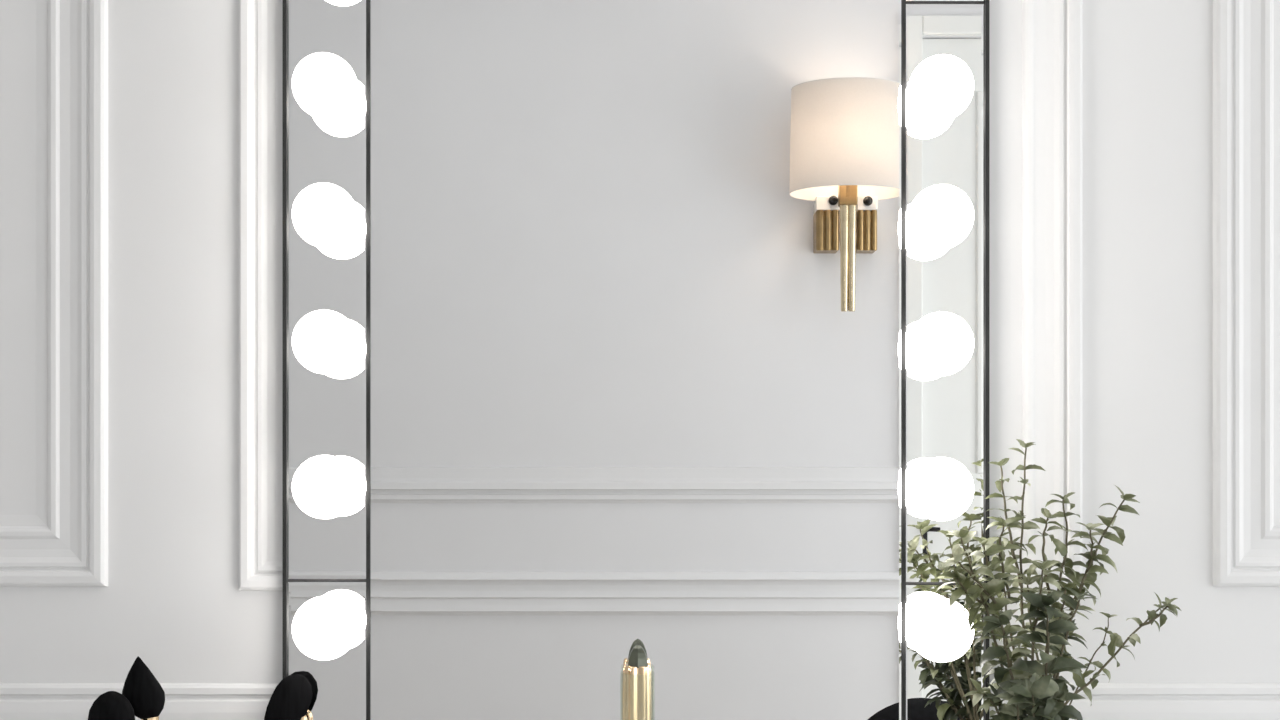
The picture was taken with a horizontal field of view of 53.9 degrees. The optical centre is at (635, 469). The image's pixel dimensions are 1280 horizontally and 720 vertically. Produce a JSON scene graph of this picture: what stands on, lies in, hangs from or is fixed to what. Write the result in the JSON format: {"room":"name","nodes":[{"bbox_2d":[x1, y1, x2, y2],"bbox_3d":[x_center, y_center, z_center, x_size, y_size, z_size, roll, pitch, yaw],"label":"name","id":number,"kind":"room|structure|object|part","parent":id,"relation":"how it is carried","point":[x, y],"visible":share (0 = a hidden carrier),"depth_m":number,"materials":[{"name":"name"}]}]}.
{"room":"dressing room","nodes":[
{"label":"dressing room","id":0,"kind":"room"},
{"bbox_2d":[0,0,1279,682],"bbox_3d":[0.000,-0.270,1.032,4.400,2.600,0.100,0,0,0],"label":"wall","id":1,"kind":"structure","parent":0,"point":[172,600],"depth_m":0.98,"materials":[{"name":"white paint"}]},
{"bbox_2d":[0,0,107,586],"bbox_3d":[-0.616,-0.580,0.980,0.408,1.341,0.006,0,0,0],"label":"trim","id":2,"kind":"structure","parent":1,"relation":"attached to","point":[65,544],"depth_m":0.98,"materials":[{"name":"white paint"}]},
{"bbox_2d":[0,683,1279,719],"bbox_3d":[0.000,0.187,0.979,4.200,0.042,0.006,0,0,0],"label":"trim","id":3,"kind":"structure","parent":1,"relation":"attached to","point":[18,701],"depth_m":0.98,"materials":[{"name":"white paint"}]},
{"bbox_2d":[239,0,1081,590],"bbox_3d":[0.019,-0.578,0.980,0.658,1.344,0.006,0,0,0],"label":"trim","id":4,"kind":"structure","parent":1,"relation":"attached to","point":[1046,35],"depth_m":0.98,"materials":[{"name":"white paint"}]},
{"bbox_2d":[1213,0,1279,586],"bbox_3d":[0.661,-0.580,0.980,0.423,1.341,0.006,0,0,0],"label":"trim","id":5,"kind":"structure","parent":1,"relation":"attached to","point":[1246,33],"depth_m":0.98,"materials":[{"name":"white paint"}]},
{"bbox_3d":[0.000,1.080,-0.114,4.400,0.100,2.392,0,0,0],"label":"floor","id":6,"kind":"structure","parent":0,"visible":0},
{"bbox_3d":[0.000,0.655,0.762,1.440,0.750,0.424,0,0,0],"label":"table","id":7,"kind":"object","parent":6,"relation":"on","visible":0},
{"bbox_2d":[283,0,988,719],"bbox_3d":[0.000,-0.099,0.947,0.543,0.757,0.054,0,0,0],"label":"vanity mirror","id":8,"kind":"object","parent":7,"relation":"on","point":[610,327],"visible":1,"depth_m":0.96,"materials":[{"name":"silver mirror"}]},
{"bbox_3d":[-0.233,0.118,0.944,0.048,0.048,0.048,0,0,0],"label":"light bulb","id":9,"kind":"part","parent":8,"relation":"part of","materials":[{"name":"white glass"}]},
{"bbox_3d":[-0.233,0.013,0.944,0.048,0.048,0.048,0,0,0],"label":"light bulb","id":10,"kind":"part","parent":8,"relation":"part of","materials":[{"name":"white glass"}]},
{"bbox_3d":[-0.233,-0.096,0.944,0.048,0.048,0.048,0,0,0],"label":"light bulb","id":11,"kind":"part","parent":8,"relation":"part of","materials":[{"name":"white glass"}]},
{"bbox_3d":[-0.233,-0.191,0.944,0.048,0.048,0.048,0,0,0],"label":"light bulb","id":12,"kind":"part","parent":8,"relation":"part of","materials":[{"name":"white glass"}]},
{"bbox_3d":[-0.233,-0.288,0.944,0.048,0.048,0.048,0,0,0],"label":"light bulb","id":13,"kind":"part","parent":8,"relation":"part of","materials":[{"name":"white glass"}]},
{"bbox_3d":[0.229,0.120,0.944,0.048,0.048,0.048,0,0,0],"label":"light bulb","id":14,"kind":"part","parent":8,"relation":"part of","materials":[{"name":"white glass"}]},
{"bbox_3d":[0.229,0.014,0.944,0.048,0.048,0.048,0,0,0],"label":"light bulb","id":15,"kind":"part","parent":8,"relation":"part of","materials":[{"name":"white glass"}]},
{"bbox_3d":[0.229,-0.094,0.944,0.048,0.048,0.048,0,0,0],"label":"light bulb","id":16,"kind":"part","parent":8,"relation":"part of","materials":[{"name":"white glass"}]},
{"bbox_3d":[0.229,-0.190,0.944,0.048,0.048,0.048,0,0,0],"label":"light bulb","id":17,"kind":"part","parent":8,"relation":"part of","materials":[{"name":"white glass"}]},
{"bbox_3d":[0.229,-0.286,0.944,0.048,0.048,0.048,0,0,0],"label":"light bulb","id":18,"kind":"part","parent":8,"relation":"part of","materials":[{"name":"white glass"}]},
{"bbox_2d":[622,644,650,719],"bbox_3d":[0.001,0.206,0.948,0.034,0.149,0.034,0,0,0],"label":"lipstick","id":19,"kind":"object","parent":7,"relation":"on","point":[636,697],"visible":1,"depth_m":0.94,"materials":[{"name":"gold metal"}]},
{"bbox_2d":[936,439,1180,719],"bbox_3d":[0.302,0.128,0.914,0.193,0.303,0.108,0,0,-41],"label":"potted plant","id":20,"kind":"object","parent":7,"relation":"on","point":[1029,687],"visible":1,"depth_m":0.90,"materials":[{"name":"green plant"}]},
{"bbox_3d":[-0.351,0.244,0.885,0.077,0.073,0.077,0,0,0],"label":"brush holder","id":21,"kind":"object","parent":7,"relation":"on","visible":0},
{"bbox_2d":[88,691,134,719],"bbox_3d":[-0.361,0.212,0.868,0.032,0.121,0.024,0,0,0],"label":"makeup brush","id":22,"kind":"object","parent":21,"relation":"in","point":[110,705],"visible":1,"depth_m":0.86,"materials":[{"name":"black fabric"}]},
{"bbox_2d":[122,656,164,719],"bbox_3d":[-0.346,0.201,0.885,0.029,0.143,0.022,0,0,0],"label":"makeup brush","id":23,"kind":"object","parent":21,"relation":"in","point":[145,694],"visible":0.99,"depth_m":0.88,"materials":[{"name":"black fabric"}]},
{"bbox_3d":[-0.261,0.249,0.934,0.049,0.061,0.049,0,0,0],"label":"brush holder","id":24,"kind":"object","parent":7,"relation":"on","visible":0},
{"bbox_2d":[264,674,312,719],"bbox_3d":[-0.265,0.215,0.950,0.037,0.118,0.030,0,0,0],"label":"makeup brush","id":25,"kind":"object","parent":24,"relation":"in","point":[291,698],"visible":1,"depth_m":0.96,"materials":[{"name":"black fabric"}]}
]}

